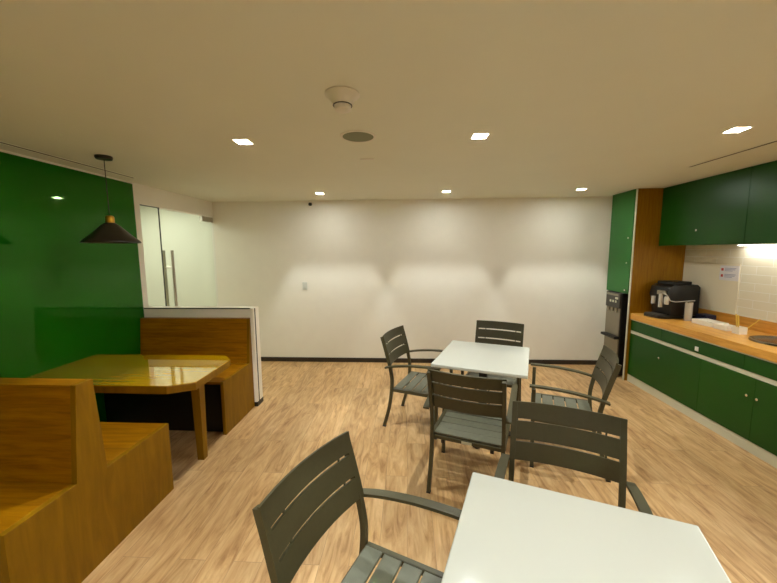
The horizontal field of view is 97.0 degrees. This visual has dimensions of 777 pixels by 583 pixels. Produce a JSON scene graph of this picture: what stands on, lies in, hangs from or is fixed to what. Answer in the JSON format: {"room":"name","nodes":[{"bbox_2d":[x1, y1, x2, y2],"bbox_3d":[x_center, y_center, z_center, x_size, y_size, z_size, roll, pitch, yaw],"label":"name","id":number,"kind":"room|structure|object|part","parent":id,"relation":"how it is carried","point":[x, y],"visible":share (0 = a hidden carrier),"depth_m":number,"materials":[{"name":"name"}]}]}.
{"room":"common room","nodes":[
{"label":"common room","id":0,"kind":"room"},
{"bbox_2d":[0,149,218,306],"bbox_3d":[-3.642,0.340,1.396,1.575,2.450,8.700,0,7,3],"label":"wall","id":1,"kind":"structure","parent":0,"point":[192,241],"depth_m":5.52,"materials":[{"name":"white paint"}]},
{"bbox_2d":[0,152,143,421],"bbox_3d":[-2.895,0.437,0.515,0.011,2.410,6.610,0,7,3],"label":"glass panel","id":2,"kind":"object","parent":1,"relation":"attached to","point":[64,300],"visible":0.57,"depth_m":2.90,"materials":[{"name":"green glass"}]},
{"bbox_2d":[140,204,212,305],"bbox_3d":[-2.710,0.067,4.605,0.143,2.232,1.429,0,7,3],"label":"door","id":3,"kind":"structure","parent":1,"relation":"in","point":[201,218],"depth_m":4.27,"materials":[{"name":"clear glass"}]},
{"bbox_3d":[-2.726,0.044,4.316,0.143,1.110,0.034,0,7,3],"label":"handle","id":4,"kind":"part","parent":3,"relation":"part of","materials":[{"name":"silver metal"}]},
{"bbox_2d":[0,0,776,201],"bbox_3d":[-0.595,-0.878,1.039,8.500,0.012,8.800,0,7,3],"label":"ceiling","id":5,"kind":"structure","parent":0,"point":[608,98],"depth_m":1.63,"materials":[{"name":"paint"}]},
{"bbox_2d":[0,141,134,177],"bbox_3d":[-2.725,-0.766,0.270,0.040,0.004,6.420,0,7,3],"label":"ceiling vent","id":6,"kind":"object","parent":5,"relation":"in","point":[1,142],"visible":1,"depth_m":2.71,"materials":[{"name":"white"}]},
{"bbox_2d":[80,154,141,243],"bbox_3d":[-2.212,-0.720,2.712,0.384,0.668,0.384,0,7,3],"label":"pendant lamp","id":7,"kind":"object","parent":5,"relation":"hanging from","point":[109,231],"visible":1,"depth_m":2.67,"materials":[{"name":"black metal"}]},
{"bbox_3d":[-2.213,-0.814,2.701,0.005,0.424,0.005,-3,7,-19],"label":"cord","id":8,"kind":"part","parent":7,"relation":"part of","materials":[{"name":"black plastic"}]},
{"bbox_3d":[-2.210,-0.467,2.742,0.384,0.158,0.384,0,7,3],"label":"lamp shade","id":9,"kind":"part","parent":7,"relation":"part of","materials":[{"name":"black metal"}]},
{"bbox_2d":[231,139,253,144],"bbox_3d":[-0.990,-1.065,2.339,0.108,0.095,0.108,0,7,3],"label":"recessed light","id":10,"kind":"object","parent":5,"relation":"in","point":[239,140],"visible":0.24,"depth_m":2.38,"materials":[{"name":"beige plastic"}]},
{"bbox_2d":[325,86,359,113],"bbox_3d":[-0.220,-0.905,1.650,0.168,0.080,0.168,0,7,3],"label":"smoke detector","id":11,"kind":"object","parent":5,"relation":"attached to","point":[342,98],"visible":1,"depth_m":1.61,"materials":[{"name":"beige plastic"}]},
{"bbox_2d":[340,130,375,142],"bbox_3d":[-0.199,-1.012,2.252,0.236,0.006,0.236,0,7,3],"label":"ceiling speaker","id":12,"kind":"object","parent":5,"relation":"attached to","point":[356,136],"visible":1,"depth_m":2.24,"materials":[{"name":"beige plastic"}]},
{"bbox_2d":[343,132,372,141],"bbox_3d":[-0.199,-1.013,2.252,0.202,0.004,0.202,0,7,3],"label":"grille","id":13,"kind":"object","parent":12,"relation":"attached to","point":[347,136],"depth_m":2.24,"materials":[{"name":"grey metal"}]},
{"bbox_2d":[470,133,489,138],"bbox_3d":[0.600,-1.065,2.253,0.108,0.095,0.108,0,7,3],"label":"recessed light","id":14,"kind":"object","parent":5,"relation":"in","point":[474,134],"visible":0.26,"depth_m":2.30,"materials":[{"name":"beige plastic"}]},
{"bbox_2d":[688,140,776,166],"bbox_3d":[2.577,-0.766,-0.027,0.040,0.004,6.400,0,7,3],"label":"ceiling vent","id":15,"kind":"object","parent":5,"relation":"in","point":[775,141],"visible":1,"depth_m":2.70,"materials":[{"name":"brown"}]},
{"bbox_2d":[721,126,754,132],"bbox_3d":[2.200,-1.065,2.166,0.108,0.095,0.108,0,7,3],"label":"recessed light","id":16,"kind":"object","parent":5,"relation":"in","point":[734,128],"visible":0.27,"depth_m":2.18,"materials":[{"name":"beige plastic"}]},
{"bbox_2d":[212,196,612,359],"bbox_3d":[0.618,-0.129,5.184,6.525,2.450,0.100,0,7,3],"label":"wall","id":17,"kind":"structure","parent":0,"point":[432,268],"depth_m":5.13,"materials":[{"name":"white paint"}]},
{"bbox_2d":[302,282,306,289],"bbox_3d":[-1.272,-0.082,5.233,0.072,0.116,0.014,0,7,3],"label":"light switch","id":18,"kind":"object","parent":17,"relation":"attached to","point":[303,283],"visible":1,"depth_m":5.23,"materials":[{"name":"white plastic"}]},
{"bbox_2d":[261,357,596,364],"bbox_3d":[0.298,1.060,5.284,5.874,0.068,0.012,0,7,3],"label":"baseboard","id":19,"kind":"structure","parent":17,"relation":"attached to","point":[294,359],"depth_m":5.30,"materials":[{"name":"black"}]},
{"bbox_2d":[82,361,776,582],"bbox_3d":[-0.579,1.611,1.329,8.500,0.100,8.800,0,7,3],"label":"floor","id":20,"kind":"structure","parent":0,"point":[204,530],"depth_m":2.59,"materials":[{"name":"brown wood"}]},
{"bbox_2d":[0,378,173,582],"bbox_3d":[-2.197,0.978,1.974,1.221,1.030,1.003,0,7,3],"label":"bench","id":21,"kind":"object","parent":20,"relation":"on","point":[74,485],"visible":1,"depth_m":1.78,"materials":[{"name":"brown wood"}]},
{"bbox_3d":[-2.230,1.020,1.641,1.190,0.024,0.329,0,7,3],"label":"seat","id":22,"kind":"part","parent":21,"relation":"part of","materials":[{"name":"brown wood"}]},
{"bbox_3d":[-2.219,0.743,1.859,1.190,0.522,0.176,0,7,3],"label":"backrest","id":23,"kind":"part","parent":21,"relation":"part of","materials":[{"name":"brown wood"}]},
{"bbox_3d":[-2.220,0.479,1.837,1.190,0.007,0.094,0,7,3],"label":"rail","id":24,"kind":"part","parent":21,"relation":"part of","materials":[{"name":"brown wood"}]},
{"bbox_3d":[-2.199,0.977,2.224,1.190,0.024,0.505,0,7,3],"label":"seat","id":25,"kind":"part","parent":21,"relation":"part of","materials":[{"name":"brown wood"}]},
{"bbox_2d":[26,354,230,459],"bbox_3d":[-2.076,1.008,2.875,1.366,0.760,0.723,0,7,3],"label":"table","id":26,"kind":"object","parent":20,"relation":"on","point":[110,373],"visible":0.82,"depth_m":2.78,"materials":[{"name":"brown wood"}]},
{"bbox_3d":[-1.549,1.040,2.827,0.072,0.699,0.072,0,7,3],"label":"leg","id":27,"kind":"part","parent":26,"relation":"part of","materials":[{"name":"brown wood"}]},
{"bbox_2d":[104,317,254,434],"bbox_3d":[-2.113,0.816,3.524,1.220,0.992,0.650,0,7,3],"label":"bench","id":28,"kind":"object","parent":20,"relation":"on","point":[229,396],"visible":0.7,"depth_m":3.57,"materials":[{"name":"brown wood"}]},
{"bbox_3d":[-2.116,0.529,3.760,1.190,0.476,0.111,0,7,3],"label":"backrest","id":29,"kind":"part","parent":28,"relation":"part of","materials":[{"name":"brown wood"}]},
{"bbox_3d":[-2.131,0.816,3.468,1.190,0.024,0.535,0,7,3],"label":"seat","id":30,"kind":"part","parent":28,"relation":"part of","materials":[{"name":"brown wood"}]},
{"bbox_3d":[-1.519,0.816,3.491,0.030,0.992,0.650,0,7,3],"label":"panel","id":31,"kind":"part","parent":28,"relation":"part of","materials":[{"name":"brown wood"}]},
{"bbox_2d":[143,306,263,405],"bbox_3d":[-2.082,0.722,3.862,1.271,1.100,0.146,0,7,3],"label":"wall","id":32,"kind":"structure","parent":20,"relation":"on","point":[252,313],"depth_m":3.79,"materials":[{"name":"white"}]},
{"bbox_3d":[-2.100,0.187,3.778,1.220,0.010,0.005,0,7,3],"label":"edge trim","id":33,"kind":"part","parent":32,"relation":"part of","materials":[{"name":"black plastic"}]},
{"bbox_3d":[-2.100,0.694,3.885,1.232,1.050,0.088,0,7,3],"label":"panel","id":34,"kind":"part","parent":32,"relation":"part of","materials":[{"name":"white"}]},
{"bbox_3d":[-1.468,0.697,3.826,0.035,1.050,0.140,0,7,3],"label":"post","id":35,"kind":"part","parent":32,"relation":"part of","materials":[{"name":"white paint"}]},
{"bbox_3d":[-1.451,0.701,3.798,0.002,1.048,0.020,0,7,3],"label":"edge trim","id":36,"kind":"part","parent":32,"relation":"part of","materials":[{"name":"white plastic"}]},
{"bbox_2d":[252,431,461,582],"bbox_3d":[-0.056,1.111,1.244,0.604,0.906,0.602,3,7,26],"label":"armchair","id":37,"kind":"object","parent":20,"relation":"on","point":[282,568],"visible":0.96,"depth_m":1.36,"materials":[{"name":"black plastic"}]},
{"bbox_3d":[-0.368,1.127,1.127,0.129,0.888,0.024,3,7,26],"label":"leg","id":38,"kind":"part","parent":37,"relation":"part of","materials":[{"name":"grey metal"}]},
{"bbox_3d":[-0.371,0.819,1.092,0.093,0.288,0.026,3,7,26],"label":"plate","id":39,"kind":"part","parent":37,"relation":"part of","materials":[{"name":"grey metal"}]},
{"bbox_3d":[-0.157,0.767,1.524,0.093,0.288,0.026,3,7,26],"label":"plate","id":40,"kind":"part","parent":37,"relation":"part of","materials":[{"name":"grey metal"}]},
{"bbox_3d":[-0.154,1.076,1.560,0.129,0.888,0.024,3,7,26],"label":"leg","id":41,"kind":"part","parent":37,"relation":"part of","materials":[{"name":"grey metal"}]},
{"bbox_3d":[0.093,1.151,1.449,0.421,0.035,0.026,3,7,26],"label":"seat rail","id":42,"kind":"part","parent":37,"relation":"part of","materials":[{"name":"grey metal"}]},
{"bbox_3d":[0.096,0.902,1.455,0.536,0.070,0.046,3,7,26],"label":"armrest","id":43,"kind":"part","parent":37,"relation":"part of","materials":[{"name":"grey metal"}]},
{"bbox_2d":[380,325,452,439],"bbox_3d":[0.295,0.853,3.439,0.604,0.906,0.602,3,7,24],"label":"armchair","id":44,"kind":"object","parent":20,"relation":"on","point":[412,388],"visible":0.78,"depth_m":3.37,"materials":[{"name":"grey"}]},
{"bbox_3d":[-0.012,0.871,3.310,0.129,0.888,0.024,3,7,24],"label":"leg","id":45,"kind":"part","parent":44,"relation":"part of","materials":[{"name":"grey metal"}]},
{"bbox_3d":[-0.014,0.563,3.275,0.093,0.288,0.026,3,7,24],"label":"plate","id":46,"kind":"part","parent":44,"relation":"part of","materials":[{"name":"grey metal"}]},
{"bbox_3d":[0.185,0.818,3.751,0.129,0.888,0.024,3,7,24],"label":"leg","id":47,"kind":"part","parent":44,"relation":"part of","materials":[{"name":"grey metal"}]},
{"bbox_3d":[0.182,0.510,3.715,0.093,0.288,0.026,3,7,24],"label":"plate","id":48,"kind":"part","parent":44,"relation":"part of","materials":[{"name":"grey metal"}]},
{"bbox_3d":[0.238,0.946,3.205,0.421,0.035,0.026,3,7,24],"label":"seat rail","id":49,"kind":"part","parent":44,"relation":"part of","materials":[{"name":"grey metal"}]},
{"bbox_3d":[0.213,0.704,3.151,0.536,0.070,0.046,3,7,24],"label":"armrest","id":50,"kind":"part","parent":44,"relation":"part of","materials":[{"name":"grey metal"}]},
{"bbox_3d":[0.438,0.643,3.656,0.536,0.070,0.046,3,7,24],"label":"armrest","id":51,"kind":"part","parent":44,"relation":"part of","materials":[{"name":"grey metal"}]},
{"bbox_3d":[0.429,1.021,3.099,0.036,0.626,0.024,3,7,24],"label":"leg","id":52,"kind":"part","parent":44,"relation":"part of","materials":[{"name":"grey metal"}]},
{"bbox_2d":[423,368,517,493],"bbox_3d":[0.609,0.957,2.532,0.602,0.906,0.604,3,7,23],"label":"armchair","id":53,"kind":"object","parent":20,"relation":"on","point":[467,422],"visible":0.9,"depth_m":2.34,"materials":[{"name":"grey wood"}]},
{"bbox_3d":[0.295,0.973,2.421,0.024,0.888,0.129,3,7,23],"label":"leg","id":54,"kind":"part","parent":53,"relation":"part of","materials":[{"name":"grey metal"}]},
{"bbox_3d":[0.367,0.761,2.652,0.046,0.070,0.536,3,7,23],"label":"armrest","id":55,"kind":"part","parent":53,"relation":"part of","materials":[{"name":"grey metal"}]},
{"bbox_3d":[0.403,1.006,2.678,0.026,0.035,0.421,3,7,23],"label":"seat rail","id":56,"kind":"part","parent":53,"relation":"part of","materials":[{"name":"grey metal"}]},
{"bbox_3d":[0.467,1.044,2.897,0.024,0.626,0.036,3,7,23],"label":"leg","id":57,"kind":"part","parent":53,"relation":"part of","materials":[{"name":"grey metal"}]},
{"bbox_3d":[0.741,0.992,2.228,0.024,0.888,0.129,3,7,23],"label":"leg","id":58,"kind":"part","parent":53,"relation":"part of","materials":[{"name":"grey metal"}]},
{"bbox_3d":[0.853,1.026,2.483,0.026,0.035,0.421,3,7,23],"label":"seat rail","id":59,"kind":"part","parent":53,"relation":"part of","materials":[{"name":"grey metal"}]},
{"bbox_3d":[0.877,0.783,2.431,0.046,0.070,0.536,3,7,23],"label":"armrest","id":60,"kind":"part","parent":53,"relation":"part of","materials":[{"name":"grey metal"}]},
{"bbox_2d":[431,340,529,448],"bbox_3d":[0.887,0.957,3.235,0.776,0.740,0.850,2,7,23],"label":"square table","id":61,"kind":"object","parent":20,"relation":"on","point":[484,359],"visible":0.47,"depth_m":3.08,"materials":[{"name":"white laminate"}]},
{"bbox_2d":[461,320,523,419],"bbox_3d":[1.131,0.820,3.677,0.602,0.906,0.604,3,7,27],"label":"armchair","id":62,"kind":"object","parent":20,"relation":"on","point":[509,335],"visible":0.44,"depth_m":3.83,"materials":[{"name":"grey"}]},
{"bbox_3d":[1.017,0.477,3.953,0.026,0.288,0.093,3,7,27],"label":"plate","id":63,"kind":"part","parent":62,"relation":"part of","materials":[{"name":"grey metal"}]},
{"bbox_3d":[1.252,0.988,3.333,0.024,0.626,0.036,3,7,27],"label":"leg","id":64,"kind":"part","parent":62,"relation":"part of","materials":[{"name":"grey metal"}]},
{"bbox_3d":[1.451,0.808,3.769,0.024,0.888,0.129,3,7,27],"label":"leg","id":65,"kind":"part","parent":62,"relation":"part of","materials":[{"name":"grey metal"}]},
{"bbox_3d":[1.449,0.500,3.734,0.026,0.288,0.093,3,7,27],"label":"plate","id":66,"kind":"part","parent":62,"relation":"part of","materials":[{"name":"grey metal"}]},
{"bbox_2d":[494,401,652,514],"bbox_3d":[0.789,1.070,1.543,0.602,0.906,0.604,3,7,24],"label":"armchair","id":67,"kind":"object","parent":20,"relation":"on","point":[609,446],"visible":0.55,"depth_m":1.72,"materials":[{"name":"grey"}]},
{"bbox_3d":[0.520,0.882,1.606,0.046,0.070,0.536,3,7,24],"label":"armrest","id":68,"kind":"part","parent":67,"relation":"part of","materials":[{"name":"grey metal"}]},
{"bbox_3d":[0.662,1.037,1.850,0.024,0.888,0.129,3,7,24],"label":"leg","id":69,"kind":"part","parent":67,"relation":"part of","materials":[{"name":"grey metal"}]},
{"bbox_3d":[0.661,0.728,1.814,0.026,0.288,0.093,3,7,24],"label":"plate","id":70,"kind":"part","parent":67,"relation":"part of","materials":[{"name":"grey metal"}]},
{"bbox_3d":[1.104,1.057,1.649,0.024,0.888,0.129,3,7,24],"label":"leg","id":71,"kind":"part","parent":67,"relation":"part of","materials":[{"name":"grey metal"}]},
{"bbox_3d":[1.102,0.749,1.614,0.026,0.288,0.093,3,7,24],"label":"plate","id":72,"kind":"part","parent":67,"relation":"part of","materials":[{"name":"grey metal"}]},
{"bbox_3d":[1.026,0.905,1.377,0.046,0.070,0.536,3,7,24],"label":"armrest","id":73,"kind":"part","parent":67,"relation":"part of","materials":[{"name":"grey metal"}]},
{"bbox_2d":[530,345,621,482],"bbox_3d":[1.479,0.917,2.819,0.604,0.906,0.602,2,7,23],"label":"armchair","id":74,"kind":"object","parent":20,"relation":"on","point":[611,370],"visible":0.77,"depth_m":2.77,"materials":[{"name":"grey"}]},
{"bbox_3d":[1.128,1.064,2.689,0.036,0.626,0.024,2,7,23],"label":"leg","id":75,"kind":"part","parent":74,"relation":"part of","materials":[{"name":"grey metal"}]},
{"bbox_3d":[1.342,1.005,3.186,0.036,0.626,0.024,2,7,23],"label":"leg","id":76,"kind":"part","parent":74,"relation":"part of","materials":[{"name":"grey metal"}]},
{"bbox_3d":[1.556,0.705,3.065,0.536,0.070,0.046,2,7,23],"label":"armrest","id":77,"kind":"part","parent":74,"relation":"part of","materials":[{"name":"grey metal"}]},
{"bbox_3d":[1.534,0.953,3.068,0.421,0.035,0.026,2,7,23],"label":"seat rail","id":78,"kind":"part","parent":74,"relation":"part of","materials":[{"name":"grey metal"}]},
{"bbox_3d":[1.341,1.007,2.620,0.421,0.035,0.026,2,7,23],"label":"seat rail","id":79,"kind":"part","parent":74,"relation":"part of","materials":[{"name":"grey metal"}]},
{"bbox_3d":[1.337,0.765,2.557,0.536,0.070,0.046,2,7,23],"label":"armrest","id":80,"kind":"part","parent":74,"relation":"part of","materials":[{"name":"grey metal"}]},
{"bbox_3d":[1.784,0.901,2.951,0.129,0.888,0.024,2,7,23],"label":"leg","id":81,"kind":"part","parent":74,"relation":"part of","materials":[{"name":"grey metal"}]},
{"bbox_3d":[1.782,0.593,2.915,0.093,0.288,0.026,2,7,23],"label":"plate","id":82,"kind":"part","parent":74,"relation":"part of","materials":[{"name":"grey metal"}]},
{"bbox_3d":[1.593,0.954,2.508,0.129,0.888,0.024,2,7,23],"label":"leg","id":83,"kind":"part","parent":74,"relation":"part of","materials":[{"name":"grey metal"}]},
{"bbox_3d":[1.592,0.646,2.472,0.093,0.288,0.026,2,7,23],"label":"plate","id":84,"kind":"part","parent":74,"relation":"part of","materials":[{"name":"grey metal"}]},
{"bbox_2d":[441,472,731,582],"bbox_3d":[0.564,1.218,1.012,0.780,0.740,0.850,2,7,23],"label":"square table","id":85,"kind":"object","parent":20,"relation":"on","point":[507,531],"visible":1,"depth_m":1.14,"materials":[{"name":"white laminate"}]},
{"bbox_2d":[601,291,628,375],"bbox_3d":[3.202,0.560,4.718,0.395,1.115,0.328,0,7,3],"label":"water dispenser","id":86,"kind":"object","parent":20,"relation":"on","point":[616,302],"visible":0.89,"depth_m":4.61,"materials":[{"name":"black plastic"}]},
{"bbox_2d":[601,331,618,338],"bbox_3d":[3.040,0.602,4.729,0.070,0.034,0.324,0,7,3],"label":"drip tray","id":87,"kind":"object","parent":86,"relation":"on","point":[608,334],"depth_m":4.71,"materials":[{"name":"black plastic"}]},
{"bbox_3d":[3.067,0.863,4.758,0.018,0.485,0.312,0,7,3],"label":"panel","id":88,"kind":"part","parent":86,"relation":"part of","materials":[{"name":"beige"}]},
{"bbox_3d":[3.069,0.398,4.715,0.008,0.370,0.310,0,7,3],"label":"recess panel","id":89,"kind":"part","parent":86,"relation":"part of","materials":[{"name":"beige"}]},
{"bbox_3d":[3.057,0.110,4.671,0.028,0.202,0.312,0,7,3],"label":"control panel","id":90,"kind":"part","parent":86,"relation":"part of","materials":[{"name":"grey plastic"}]},
{"bbox_2d":[605,188,685,379],"bbox_3d":[3.384,-0.079,4.598,0.674,2.447,0.500,0,7,3],"label":"tall cabinet","id":91,"kind":"object","parent":20,"relation":"on","point":[636,261],"visible":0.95,"depth_m":4.34,"materials":[{"name":"brown wood"}]},
{"bbox_3d":[3.078,-0.646,4.561,0.018,1.304,0.472,0,7,3],"label":"door","id":92,"kind":"part","parent":91,"relation":"part of","materials":[{"name":"green wood"}]},
{"bbox_2d":[627,319,776,467],"bbox_3d":[3.319,0.940,2.885,0.620,0.822,3.140,0,7,3],"label":"base cabinet","id":93,"kind":"object","parent":20,"relation":"on","point":[731,393],"visible":0.98,"depth_m":3.25,"materials":[{"name":"green"}]},
{"bbox_3d":[3.114,0.460,4.153,0.030,0.130,0.529,0,7,3],"label":"drawer","id":94,"kind":"part","parent":93,"relation":"part of","materials":[{"name":"green paint"}]},
{"bbox_3d":[3.101,0.865,3.925,0.030,0.538,1.075,0,7,3],"label":"door","id":95,"kind":"part","parent":93,"relation":"part of","materials":[{"name":"green paint"}]},
{"bbox_3d":[3.074,0.546,3.411,0.030,0.130,0.959,0,7,3],"label":"drawer","id":96,"kind":"part","parent":93,"relation":"part of","materials":[{"name":"green paint"}]},
{"bbox_2d":[630,313,776,362],"bbox_3d":[3.319,0.494,2.833,0.613,0.072,3.140,0,7,3],"label":"countertop","id":97,"kind":"structure","parent":93,"relation":"on","point":[741,343],"depth_m":3.29,"materials":[{"name":"brown wood"}]},
{"bbox_2d":[644,280,700,318],"bbox_3d":[3.386,0.090,4.128,0.475,0.430,0.287,-1,7,-5],"label":"coffee machine","id":98,"kind":"object","parent":97,"relation":"on","point":[668,297],"visible":0.94,"depth_m":4.01,"materials":[{"name":"black plastic"}]},
{"bbox_2d":[644,312,666,315],"bbox_3d":[3.217,0.266,4.142,0.115,0.010,0.210,-1,7,-5],"label":"drip tray","id":99,"kind":"object","parent":98,"relation":"on","point":[645,313],"depth_m":4.12,"materials":[{"name":"grey plastic"}]},
{"bbox_3d":[3.212,0.098,4.114,0.043,0.160,0.139,-1,7,-8],"label":"spout","id":100,"kind":"part","parent":98,"relation":"part of","materials":[{"name":"silver metal"}]},
{"bbox_3d":[3.238,0.103,4.006,0.052,0.095,0.052,-1,7,-5],"label":"steam knob","id":101,"kind":"part","parent":98,"relation":"part of","materials":[{"name":"silver metal"}]},
{"bbox_3d":[3.417,-0.107,4.111,0.240,0.034,0.220,-1,7,-5],"label":"bean lid","id":102,"kind":"part","parent":98,"relation":"part of","materials":[{"name":"black plastic"}]},
{"bbox_2d":[684,302,693,320],"bbox_3d":[3.406,0.226,3.906,0.074,0.211,0.074,0,7,3],"label":"steel tumbler","id":103,"kind":"object","parent":97,"relation":"on","point":[688,311],"visible":1,"depth_m":3.88,"materials":[{"name":"silver metal"}]},
{"bbox_2d":[696,313,715,319],"bbox_3d":[3.591,0.295,3.893,0.120,0.075,0.140,0,7,3],"label":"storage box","id":104,"kind":"object","parent":97,"relation":"on","point":[698,315],"visible":0.62,"depth_m":3.85,"materials":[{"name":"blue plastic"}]},
{"bbox_2d":[692,318,728,326],"bbox_3d":[3.439,0.335,3.685,0.170,0.045,0.250,0,7,3],"label":"serving tray","id":105,"kind":"object","parent":97,"relation":"on","point":[702,321],"visible":0.8,"depth_m":3.71,"materials":[{"name":"white plastic"}]},
{"bbox_2d":[713,323,734,330],"bbox_3d":[3.392,0.359,3.463,0.110,0.050,0.140,0,7,-1],"label":"serving tray","id":106,"kind":"object","parent":97,"relation":"on","point":[721,326],"visible":0.79,"depth_m":3.46,"materials":[{"name":"white"}]},
{"bbox_2d":[698,308,776,334],"bbox_3d":[3.610,0.401,2.806,0.010,0.114,3.140,0,7,3],"label":"backsplash","id":107,"kind":"structure","parent":97,"relation":"on","point":[768,327],"depth_m":3.50,"materials":[{"name":"brown wood"}]},
{"bbox_2d":[732,326,747,334],"bbox_3d":[3.358,0.370,3.290,0.074,0.068,0.074,0,7,3],"label":"box","id":108,"kind":"object","parent":97,"relation":"on","point":[740,330],"visible":1,"depth_m":3.26,"materials":[{"name":"white"}]},
{"bbox_2d":[748,335,776,346],"bbox_3d":[3.399,0.434,2.952,0.432,0.018,0.432,0,7,3],"label":"sink","id":109,"kind":"object","parent":97,"relation":"in","point":[762,339],"visible":1,"depth_m":3.06,"materials":[{"name":"silver metal"}]},
{"bbox_3d":[3.046,0.696,2.871,0.026,0.038,3.140,0,7,3],"label":"grip rail","id":110,"kind":"part","parent":93,"relation":"part of","materials":[{"name":"beige"}]},
{"bbox_3d":[3.058,0.958,3.127,0.030,0.538,0.531,0,7,3],"label":"door","id":111,"kind":"part","parent":93,"relation":"part of","materials":[{"name":"green paint"}]},
{"bbox_3d":[3.022,0.658,2.455,0.030,0.130,0.961,0,7,3],"label":"drawer","id":112,"kind":"part","parent":93,"relation":"part of","materials":[{"name":"green paint"}]},
{"bbox_3d":[3.031,1.018,2.615,0.030,0.538,0.497,0,7,3],"label":"door","id":113,"kind":"part","parent":93,"relation":"part of","materials":[{"name":"green paint"}]},
{"bbox_3d":[3.570,0.359,0.827,0.100,2.450,8.340,0,7,3],"label":"wall","id":114,"kind":"structure","parent":0,"visible":0},
{"bbox_2d":[682,262,740,314],"bbox_3d":[3.674,-0.060,3.958,0.006,0.533,0.736,0,7,3],"label":"guard","id":115,"kind":"object","parent":114,"relation":"attached to","point":[718,295],"visible":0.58,"depth_m":3.88,"materials":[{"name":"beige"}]},
{"bbox_2d":[719,265,739,280],"bbox_3d":[3.653,-0.197,3.691,0.005,0.160,0.222,0,7,3],"label":"wall sign","id":116,"kind":"object","parent":115,"relation":"attached to","point":[729,273],"visible":1,"depth_m":3.68,"materials":[{"name":"white paper"}]},
{"bbox_2d":[659,160,776,245],"bbox_3d":[3.431,-0.736,2.683,0.348,0.700,3.140,0,7,3],"label":"wall cabinet","id":117,"kind":"object","parent":114,"relation":"attached to","point":[738,206],"depth_m":3.41,"materials":[{"name":"green paint"}]},
{"bbox_2d":[736,243,776,245],"bbox_3d":[3.531,-0.359,2.510,0.060,0.016,2.040,0,7,3],"label":"light","id":118,"kind":"object","parent":117,"relation":"attached to","point":[766,243],"visible":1,"depth_m":3.33,"materials":[{"name":"beige plastic"}]},
{"bbox_3d":[3.290,-0.729,2.643,0.024,0.698,1.044,0,7,3],"label":"door","id":119,"kind":"part","parent":117,"relation":"part of","materials":[{"name":"green paint"}]},
{"bbox_2d":[684,244,776,322],"bbox_3d":[3.635,-0.060,3.074,0.012,0.738,2.502,0,7,3],"label":"backsplash","id":120,"kind":"structure","parent":114,"relation":"attached to","point":[757,292],"depth_m":3.46,"materials":[{"name":"white tile"}]}
]}

